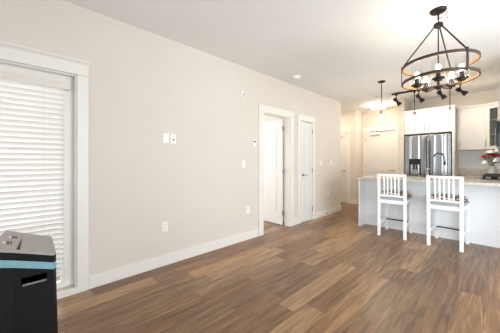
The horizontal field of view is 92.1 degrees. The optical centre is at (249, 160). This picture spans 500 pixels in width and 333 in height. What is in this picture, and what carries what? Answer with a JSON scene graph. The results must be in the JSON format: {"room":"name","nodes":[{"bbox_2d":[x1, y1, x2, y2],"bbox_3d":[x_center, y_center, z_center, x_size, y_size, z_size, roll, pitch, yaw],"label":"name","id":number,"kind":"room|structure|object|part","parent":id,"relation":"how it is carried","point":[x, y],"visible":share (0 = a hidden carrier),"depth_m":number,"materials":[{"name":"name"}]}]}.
{"room":"living room","nodes":[
{"label":"living room","id":0,"kind":"room"},
{"bbox_2d":[0,0,340,292],"bbox_3d":[-0.945,-0.115,3.048,8.870,2.730,0.120,0,0,-44],"label":"wall","id":1,"kind":"structure","parent":0,"point":[144,85],"depth_m":2.89,"materials":[{"name":"beige paint"}]},
{"bbox_2d":[0,64,73,288],"bbox_3d":[-2.360,0.196,1.732,1.781,1.998,0.046,0,0,-44],"label":"window","id":2,"kind":"structure","parent":1,"relation":"in","point":[67,279],"depth_m":2.30,"materials":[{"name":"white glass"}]},
{"bbox_2d":[0,70,69,276],"bbox_3d":[-2.329,0.165,1.684,1.723,1.801,0.054,0,0,-44],"label":"window blind","id":3,"kind":"object","parent":2,"relation":"attached to","point":[31,107],"visible":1,"depth_m":2.11,"materials":[{"name":"white plastic"}]},
{"bbox_2d":[0,41,91,299],"bbox_3d":[-2.321,0.148,1.691,2.033,2.203,0.164,0,0,-44],"label":"trim","id":4,"kind":"structure","parent":1,"relation":"attached to","point":[43,61],"depth_m":2.29,"materials":[{"name":"white wood"}]},
{"bbox_2d":[162,221,167,231],"bbox_3d":[-1.017,0.788,2.889,0.070,0.115,0.009,0,0,-44],"label":"power outlet","id":5,"kind":"object","parent":1,"relation":"attached to","point":[164,224],"visible":1,"depth_m":2.88,"materials":[{"name":"white plastic"}]},
{"bbox_2d":[163,133,168,142],"bbox_3d":[-1.008,-0.275,2.897,0.070,0.115,0.008,0,0,-44],"label":"switch plate","id":6,"kind":"object","parent":1,"relation":"attached to","point":[165,135],"visible":1,"depth_m":2.89,"materials":[{"name":"white plastic"}]},
{"bbox_2d":[171,134,175,143],"bbox_3d":[-0.941,-0.270,2.960,0.070,0.115,0.012,0,0,-44],"label":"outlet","id":7,"kind":"object","parent":1,"relation":"attached to","point":[173,136],"visible":1,"depth_m":2.96,"materials":[{"name":"white plastic"}]},
{"bbox_2d":[89,206,340,288],"bbox_3d":[0.324,1.187,4.261,5.387,0.127,0.134,0,0,-44],"label":"baseboard","id":8,"kind":"structure","parent":1,"relation":"attached to","point":[109,276],"depth_m":2.93,"materials":[{"name":"white wood"}]},
{"bbox_2d":[252,139,255,146],"bbox_3d":[0.070,-0.295,3.926,0.080,0.120,0.025,0,0,-44],"label":"thermostat","id":9,"kind":"object","parent":1,"relation":"attached to","point":[253,140],"visible":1,"depth_m":3.91,"materials":[{"name":"white plastic"}]},
{"bbox_2d":[264,120,283,224],"bbox_3d":[0.380,0.217,4.941,0.045,2.045,0.772,0,0,-44],"label":"door","id":10,"kind":"structure","parent":1,"relation":"in","point":[273,130],"depth_m":4.83,"materials":[{"name":"white wood"}]},
{"bbox_2d":[258,104,293,235],"bbox_3d":[0.455,0.152,4.380,0.987,2.195,0.144,0,0,-44],"label":"trim","id":11,"kind":"structure","parent":1,"relation":"attached to","point":[263,110],"depth_m":4.59,"materials":[{"name":"white wood"}]},
{"bbox_2d":[297,114,314,223],"bbox_3d":[1.130,0.158,5.031,0.652,2.185,0.144,0,0,-44],"label":"trim","id":12,"kind":"structure","parent":1,"relation":"attached to","point":[304,118],"depth_m":4.82,"materials":[{"name":"white wood"}]},
{"bbox_2d":[301,122,312,222],"bbox_3d":[1.189,0.222,4.980,0.429,2.036,0.100,0,0,-44],"label":"door","id":13,"kind":"structure","parent":1,"relation":"in","point":[306,128],"depth_m":4.99,"materials":[{"name":"white wood"}]},
{"bbox_2d":[3,202,499,332],"bbox_3d":[0.414,1.300,2.885,10.800,0.100,9.200,0,0,-44],"label":"floor","id":14,"kind":"structure","parent":0,"point":[330,273],"depth_m":2.33,"materials":[{"name":"wood"}]},
{"bbox_2d":[0,230,57,332],"bbox_3d":[-1.287,0.827,1.369,0.300,0.847,0.502,0,0,-44],"label":"air conditioner","id":15,"kind":"object","parent":14,"relation":"on","point":[28,288],"visible":1,"depth_m":1.23,"materials":[{"name":"black plastic"}]},
{"bbox_3d":[-1.294,0.435,1.308,0.058,0.035,0.309,0,0,-37],"label":"control panel","id":16,"kind":"part","parent":15,"relation":"part of","materials":[{"name":"grey plastic"}]},
{"bbox_3d":[-1.286,0.459,1.368,0.279,0.111,0.467,0,0,-44],"label":"panel","id":17,"kind":"part","parent":15,"relation":"part of","materials":[{"name":"grey plastic"}]},
{"bbox_3d":[-1.236,0.471,1.399,0.130,0.057,0.385,0,0,-42],"label":"vent lid","id":18,"kind":"part","parent":15,"relation":"part of","materials":[{"name":"grey plastic"}]},
{"bbox_2d":[377,174,411,239],"bbox_3d":[2.480,0.733,4.122,0.416,1.035,0.555,0,0,43],"label":"bar stool","id":19,"kind":"object","parent":14,"relation":"on","point":[403,200],"visible":0.99,"depth_m":3.97,"materials":[{"name":"white painted wood"},{"name":"grey cloth"},{"name":"dark metal"}]},
{"bbox_3d":[2.176,0.733,4.069,0.042,1.035,0.064,0,0,43],"label":"leg","id":20,"kind":"part","parent":19,"relation":"part of","materials":[{"name":"white wood"}]},
{"bbox_3d":[2.517,0.946,4.436,0.042,0.609,0.042,0,0,43],"label":"leg","id":21,"kind":"part","parent":19,"relation":"part of","materials":[{"name":"white wood"}]},
{"bbox_3d":[2.302,0.234,3.930,0.332,0.037,0.028,0,0,43],"label":"rail","id":22,"kind":"part","parent":19,"relation":"part of","materials":[{"name":"white wood"}]},
{"bbox_3d":[2.318,0.574,3.947,0.332,0.032,0.028,0,0,43],"label":"rail","id":23,"kind":"part","parent":19,"relation":"part of","materials":[{"name":"white wood"}]},
{"bbox_3d":[2.490,0.618,4.132,0.416,0.043,0.527,0,0,43],"label":"seat","id":24,"kind":"part","parent":19,"relation":"part of","materials":[{"name":"white wood"}]},
{"bbox_2d":[381,190,411,195],"bbox_3d":[2.509,0.551,4.153,0.450,0.090,0.424,0,0,43],"label":"seat cushion","id":25,"kind":"object","parent":19,"relation":"on","point":[401,191],"visible":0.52,"depth_m":4.04,"materials":[{"name":"fabric"}]},
{"bbox_3d":[2.450,0.733,3.815,0.042,1.035,0.064,0,0,43],"label":"leg","id":26,"kind":"part","parent":19,"relation":"part of","materials":[{"name":"white wood"}]},
{"bbox_3d":[2.791,0.946,4.182,0.042,0.609,0.042,0,0,43],"label":"leg","id":27,"kind":"part","parent":19,"relation":"part of","materials":[{"name":"white wood"}]},
{"bbox_2d":[405,133,451,176],"bbox_3d":[4.085,0.333,5.494,0.712,1.835,0.830,0,0,-44],"label":"refrigerator","id":28,"kind":"object","parent":14,"relation":"on","point":[420,150],"visible":0.53,"depth_m":5.25,"materials":[{"name":"metal"}]},
{"bbox_3d":[3.755,-0.022,5.463,0.066,1.105,0.409,0,0,-44],"label":"door","id":29,"kind":"part","parent":28,"relation":"part of","materials":[{"name":"silver metal"}]},
{"bbox_3d":[3.830,-0.035,5.296,0.071,0.990,0.026,0,0,-44],"label":"bar handle","id":30,"kind":"part","parent":28,"relation":"part of","materials":[{"name":"silver metal"}]},
{"bbox_3d":[3.879,-0.035,5.246,0.071,0.990,0.026,0,0,-44],"label":"bar handle","id":31,"kind":"part","parent":28,"relation":"part of","materials":[{"name":"silver metal"}]},
{"bbox_3d":[4.043,-0.022,5.165,0.066,1.105,0.409,0,0,-44],"label":"door","id":32,"kind":"part","parent":28,"relation":"part of","materials":[{"name":"silver metal"}]},
{"bbox_2d":[358,179,499,247],"bbox_3d":[3.199,0.797,4.118,0.882,0.905,2.290,0,0,-44],"label":"kitchen island","id":33,"kind":"object","parent":14,"relation":"on","point":[484,201],"visible":0.52,"depth_m":3.96,"materials":[{"name":"white wood"}]},
{"bbox_3d":[2.414,0.797,4.931,0.880,0.905,0.030,0,0,-44],"label":"panel","id":34,"kind":"part","parent":33,"relation":"part of","materials":[{"name":"white wood"}]},
{"bbox_2d":[357,175,499,185],"bbox_3d":[3.195,0.326,4.125,0.915,0.038,2.305,0,0,-44],"label":"island countertop","id":35,"kind":"structure","parent":33,"relation":"on","point":[484,182],"depth_m":3.92,"materials":[{"name":"stone"}]},
{"bbox_2d":[432,152,445,175],"bbox_3d":[3.294,0.076,4.209,0.086,0.462,0.204,0,0,-44],"label":"kitchen faucet","id":36,"kind":"object","parent":35,"relation":"on","point":[442,154],"visible":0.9,"depth_m":4.25,"materials":[{"name":"silver metal"}]},
{"bbox_2d":[404,105,457,175],"bbox_3d":[4.128,0.048,5.504,0.646,2.405,0.916,0,0,-44],"label":"tall cabinet","id":37,"kind":"object","parent":14,"relation":"on","point":[436,120],"visible":0.86,"depth_m":5.23,"materials":[{"name":"white wood"}]},
{"bbox_3d":[3.760,-0.862,5.480,0.020,0.480,0.424,0,0,-44],"label":"door","id":38,"kind":"part","parent":37,"relation":"part of","materials":[{"name":"white wood"}]},
{"bbox_3d":[4.130,-1.133,5.506,0.640,0.045,0.916,0,0,-44],"label":"cornice","id":39,"kind":"part","parent":37,"relation":"part of","materials":[{"name":"white wood"}]},
{"bbox_3d":[4.057,-0.862,5.171,0.020,0.480,0.426,0,0,-44],"label":"door","id":40,"kind":"part","parent":37,"relation":"part of","materials":[{"name":"white wood"}]},
{"bbox_3d":[4.426,0.070,5.196,0.645,2.360,0.042,0,0,-44],"label":"panel","id":41,"kind":"part","parent":37,"relation":"part of","materials":[{"name":"white wood"}]},
{"bbox_2d":[426,175,468,252],"bbox_3d":[2.961,0.733,3.606,0.555,1.035,0.416,0,0,-41],"label":"bar stool","id":42,"kind":"object","parent":14,"relation":"on","point":[460,206],"visible":1,"depth_m":3.47,"materials":[{"name":"white painted wood"},{"name":"grey cloth"}]},
{"bbox_3d":[2.653,0.733,3.585,0.064,1.035,0.042,0,0,-41],"label":"leg","id":43,"kind":"part","parent":42,"relation":"part of","materials":[{"name":"white wood"}]},
{"bbox_3d":[3.031,0.946,3.914,0.042,0.609,0.042,0,0,-41],"label":"leg","id":44,"kind":"part","parent":42,"relation":"part of","materials":[{"name":"white wood"}]},
{"bbox_3d":[2.764,0.234,3.433,0.028,0.037,0.332,0,0,-41],"label":"rail","id":45,"kind":"part","parent":42,"relation":"part of","materials":[{"name":"white wood"}]},
{"bbox_3d":[2.782,0.574,3.449,0.028,0.032,0.332,0,0,-41],"label":"rail","id":46,"kind":"part","parent":42,"relation":"part of","materials":[{"name":"white wood"}]},
{"bbox_2d":[430,194,468,201],"bbox_3d":[2.994,0.551,3.634,0.424,0.090,0.450,0,0,-41],"label":"seat cushion","id":47,"kind":"object","parent":42,"relation":"on","point":[432,195],"visible":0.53,"depth_m":3.52,"materials":[{"name":"fabric"}]},
{"bbox_3d":[2.972,0.618,3.615,0.527,0.043,0.416,0,0,-41],"label":"seat","id":48,"kind":"part","parent":42,"relation":"part of","materials":[{"name":"white wood"}]},
{"bbox_3d":[2.900,0.733,3.303,0.064,1.035,0.042,0,0,-41],"label":"leg","id":49,"kind":"part","parent":42,"relation":"part of","materials":[{"name":"white wood"}]},
{"bbox_3d":[3.277,0.946,3.633,0.042,0.609,0.042,0,0,-41],"label":"leg","id":50,"kind":"part","parent":42,"relation":"part of","materials":[{"name":"white wood"}]},
{"bbox_2d":[481,173,499,179],"bbox_3d":[4.385,0.743,4.147,0.760,1.015,0.685,0,0,-44],"label":"gas range","id":51,"kind":"object","parent":14,"relation":"on","point":[489,176],"visible":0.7,"depth_m":4.06,"materials":[{"name":"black metal"}]},
{"bbox_2d":[481,177,499,179],"bbox_3d":[4.404,0.306,4.127,0.760,0.016,0.630,0,0,-44],"label":"cooktop","id":52,"kind":"object","parent":51,"relation":"in","point":[489,178],"depth_m":4.07,"materials":[{"name":"black glass"}]},
{"bbox_3d":[4.935,0.800,4.636,0.680,0.900,0.635,0,0,-44],"label":"base cabinet","id":53,"kind":"object","parent":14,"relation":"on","visible":0},
{"bbox_2d":[456,175,482,178],"bbox_3d":[4.789,0.330,4.784,0.685,0.039,1.051,0,0,-44],"label":"countertop","id":54,"kind":"structure","parent":53,"relation":"on","point":[464,176],"depth_m":4.82,"materials":[{"name":"stone"}]},
{"bbox_2d":[458,168,499,175],"bbox_3d":[5.026,0.234,5.012,0.023,0.149,1.051,0,0,-44],"label":"upstand","id":55,"kind":"object","parent":54,"relation":"on","point":[461,171],"visible":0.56,"depth_m":5.20,"materials":[{"name":"stone"}]},
{"bbox_2d":[481,149,499,173],"bbox_3d":[4.603,0.042,4.584,0.288,0.537,0.328,0,0,-44],"label":"flower arrangement","id":56,"kind":"object","parent":54,"relation":"on","point":[492,169],"visible":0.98,"depth_m":4.56,"materials":[{"name":"white plant"}]},
{"bbox_2d":[264,115,283,220],"bbox_3d":[-1.438,-0.115,5.072,3.170,2.730,3.480,0,0,-44],"label":"wall","id":57,"kind":"structure","parent":0,"point":[266,118],"depth_m":5.01,"materials":[{"name":"beige paint"}]},
{"bbox_2d":[64,0,499,111],"bbox_3d":[0.414,-1.530,2.885,10.800,0.100,9.200,0,0,-44],"label":"ceiling","id":58,"kind":"structure","parent":0,"point":[340,50],"depth_m":2.87,"materials":[{"name":"paint"}]},
{"bbox_2d":[291,75,300,79],"bbox_3d":[0.806,-1.456,4.221,0.164,0.048,0.164,0,0,-44],"label":"smoke detector","id":59,"kind":"object","parent":58,"relation":"attached to","point":[294,77],"visible":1,"depth_m":4.18,"materials":[{"name":"white plastic"}]},
{"bbox_2d":[370,103,386,108],"bbox_3d":[3.362,-1.430,6.311,0.380,0.100,0.380,0,0,-44],"label":"ceiling light","id":60,"kind":"object","parent":58,"relation":"attached to","point":[376,105],"visible":0.98,"depth_m":6.20,"materials":[{"name":"white glass"}]},
{"bbox_2d":[378,80,384,119],"bbox_3d":[2.446,-1.100,4.480,0.124,0.760,0.124,0,0,-44],"label":"pendant light","id":61,"kind":"object","parent":58,"relation":"hanging from","point":[381,81],"visible":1,"depth_m":4.47,"materials":[{"name":"white glass"}]},
{"bbox_2d":[392,90,424,105],"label":"track light","id":62,"kind":"object","parent":58,"relation":"attached to","point":[395,99],"depth_m":5.09,"materials":[{"name":"brown metal"}]},
{"bbox_2d":[413,91,415,119],"bbox_3d":[3.416,-1.127,5.001,0.120,0.635,0.120,0,0,-44],"label":"pendant light","id":63,"kind":"object","parent":62,"relation":"hanging from","point":[414,112],"visible":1,"depth_m":5.00,"materials":[{"name":"white glass"}]},
{"bbox_2d":[401,6,480,92],"bbox_3d":[1.847,-1.087,2.364,0.607,0.785,0.606,0,0,-44],"label":"chandelier","id":64,"kind":"object","parent":58,"relation":"hanging from","point":[437,11],"visible":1,"depth_m":2.31,"materials":[{"name":"brown metal"}]},
{"bbox_2d":[411,72,422,87],"bbox_3d":[1.679,-0.838,2.425,0.104,0.205,0.104,0,0,-44],"label":"bulb","id":65,"kind":"object","parent":64,"relation":"attached to","point":[417,84],"depth_m":2.41,"materials":[{"name":"white glass"}]},
{"bbox_2d":[420,76,429,91],"bbox_3d":[1.853,-0.838,2.542,0.104,0.205,0.104,0,0,-44],"label":"bulb","id":66,"kind":"object","parent":64,"relation":"attached to","point":[425,78],"depth_m":2.53,"materials":[{"name":"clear glass"}]},
{"bbox_3d":[1.847,-1.022,2.364,0.011,0.575,0.011,0,0,-44],"label":"stem","id":67,"kind":"part","parent":64,"relation":"part of","materials":[{"name":"brown metal"}]},
{"bbox_2d":[432,64,444,81],"bbox_3d":[1.737,-0.838,2.223,0.104,0.205,0.104,0,0,-44],"label":"bulb","id":68,"kind":"object","parent":64,"relation":"attached to","point":[438,77],"depth_m":2.21,"materials":[{"name":"white glass"}]},
{"bbox_2d":[446,72,457,87],"bbox_3d":[2.018,-0.838,2.413,0.104,0.205,0.104,0,0,-44],"label":"bulb","id":69,"kind":"object","parent":64,"relation":"attached to","point":[451,81],"depth_m":2.40,"materials":[{"name":"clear glass"}]},
{"bbox_2d":[455,64,468,80],"bbox_3d":[1.946,-0.838,2.216,0.104,0.205,0.104,0,0,-44],"label":"bulb","id":70,"kind":"object","parent":64,"relation":"attached to","point":[461,77],"depth_m":2.20,"materials":[{"name":"white glass"}]},
{"bbox_2d":[436,89,446,99],"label":"track light","id":71,"kind":"object","parent":58,"relation":"attached to","point":[443,96],"depth_m":4.67,"materials":[{"name":"brown metal"}]},
{"bbox_2d":[448,89,451,114],"bbox_3d":[3.810,-1.127,4.592,0.120,0.635,0.120,0,0,-44],"label":"pendant light","id":72,"kind":"object","parent":71,"relation":"hanging from","point":[449,107],"visible":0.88,"depth_m":4.59,"materials":[{"name":"white glass"}]},
{"bbox_2d":[454,81,468,95],"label":"track light","id":73,"kind":"object","parent":58,"relation":"attached to","point":[458,89],"depth_m":4.47,"materials":[{"name":"brown metal"}]},
{"bbox_2d":[341,110,357,202],"bbox_3d":[2.635,-0.115,7.526,0.120,2.730,1.400,0,0,-44],"label":"wall","id":74,"kind":"structure","parent":0,"point":[349,119],"depth_m":7.04,"materials":[{"name":"beige paint"}]},
{"bbox_2d":[341,132,347,202],"bbox_3d":[2.653,0.195,7.356,0.085,2.090,0.810,0,0,-44],"label":"door","id":75,"kind":"structure","parent":74,"relation":"in","point":[343,135],"depth_m":7.21,"materials":[{"name":"white wood"}]},
{"bbox_2d":[341,128,349,202],"bbox_3d":[2.642,0.145,7.415,0.024,2.210,0.890,0,0,-44],"label":"trim","id":76,"kind":"structure","parent":74,"relation":"attached to","point":[342,130],"depth_m":7.12,"materials":[{"name":"white wood"}]},
{"bbox_2d":[350,199,357,203],"bbox_3d":[3.173,1.187,7.188,0.454,0.127,0.194,0,0,-44],"label":"baseboard","id":77,"kind":"structure","parent":74,"relation":"attached to","point":[352,201],"depth_m":7.02,"materials":[{"name":"beige wood"}]},
{"bbox_2d":[358,111,361,176],"bbox_3d":[3.280,-0.115,7.260,0.440,2.730,0.120,0,0,-44],"label":"wall","id":78,"kind":"structure","parent":0,"point":[359,112],"depth_m":7.14,"materials":[{"name":"beige paint"}]},
{"bbox_2d":[362,107,397,175],"bbox_3d":[3.900,-0.115,6.847,0.120,2.730,1.335,0,0,-44],"label":"wall","id":79,"kind":"structure","parent":0,"point":[370,119],"depth_m":6.96,"materials":[{"name":"beige paint"}]},
{"bbox_2d":[365,130,395,175],"bbox_3d":[3.736,0.188,6.920,0.105,2.105,0.812,0,0,-44],"label":"door","id":80,"kind":"structure","parent":79,"relation":"in","point":[380,145],"depth_m":6.91,"materials":[{"name":"white wood"}]},
{"bbox_2d":[363,125,397,175],"bbox_3d":[3.779,0.135,6.955,0.145,2.230,0.970,0,0,-44],"label":"trim","id":81,"kind":"structure","parent":79,"relation":"attached to","point":[395,127],"depth_m":6.97,"materials":[{"name":"white wood"}]},
{"bbox_2d":[398,98,410,174],"bbox_3d":[3.916,-0.115,6.023,1.000,2.730,0.123,0,0,-44],"label":"wall","id":82,"kind":"structure","parent":0,"point":[406,105],"depth_m":5.68,"materials":[{"name":"beige paint"}]},
{"bbox_2d":[411,89,497,168],"bbox_3d":[4.772,-0.115,5.395,0.120,2.730,1.965,0,0,-44],"label":"wall","id":83,"kind":"structure","parent":0,"point":[484,97],"depth_m":5.36,"materials":[{"name":"beige paint"}]},
{"bbox_2d":[457,104,486,150],"bbox_3d":[4.710,-0.691,5.117,0.346,0.918,0.446,0,0,-44],"label":"upper cabinet","id":84,"kind":"object","parent":83,"relation":"attached to","point":[471,120],"visible":0.98,"depth_m":5.02,"materials":[{"name":"white wood"}]},
{"bbox_3d":[4.717,-1.130,5.124,0.325,0.040,0.446,0,0,-44],"label":"cornice","id":85,"kind":"part","parent":84,"relation":"part of","materials":[{"name":"white wood"}]},
{"bbox_2d":[458,150,499,168],"bbox_3d":[5.039,-0.035,5.025,0.007,0.390,1.051,0,0,-44],"label":"wall tiles","id":86,"kind":"structure","parent":83,"relation":"attached to","point":[471,158],"depth_m":5.22,"materials":[{"name":"grey tile"}]},
{"bbox_2d":[485,101,499,149],"bbox_3d":[5.001,-0.691,4.690,0.518,0.918,0.612,0,0,-44],"label":"upper cabinet","id":87,"kind":"object","parent":83,"relation":"attached to","point":[491,108],"visible":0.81,"depth_m":4.85,"materials":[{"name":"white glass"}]},
{"bbox_3d":[4.588,-0.115,3.770,2.640,2.730,0.120,0,0,-44],"label":"wall","id":88,"kind":"structure","parent":0,"visible":0},
{"bbox_2d":[498,85,499,120],"bbox_3d":[4.475,-0.949,4.050,0.775,0.582,0.420,0,0,-44],"label":"upper cabinet","id":89,"kind":"object","parent":88,"relation":"attached to","point":[498,85],"visible":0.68,"depth_m":3.93,"materials":[{"name":"white wood"}]},
{"bbox_2d":[495,121,499,148],"bbox_3d":[4.462,-0.435,4.067,0.760,0.440,0.463,0,0,-44],"label":"microwave oven","id":90,"kind":"object","parent":89,"relation":"attached to","point":[498,122],"visible":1,"depth_m":3.94,"materials":[{"name":"black glass"}]},
{"bbox_3d":[4.331,-0.435,4.203,0.760,0.430,0.036,0,0,-44],"label":"door","id":91,"kind":"part","parent":90,"relation":"part of","materials":[{"name":"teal glass"}]}
]}

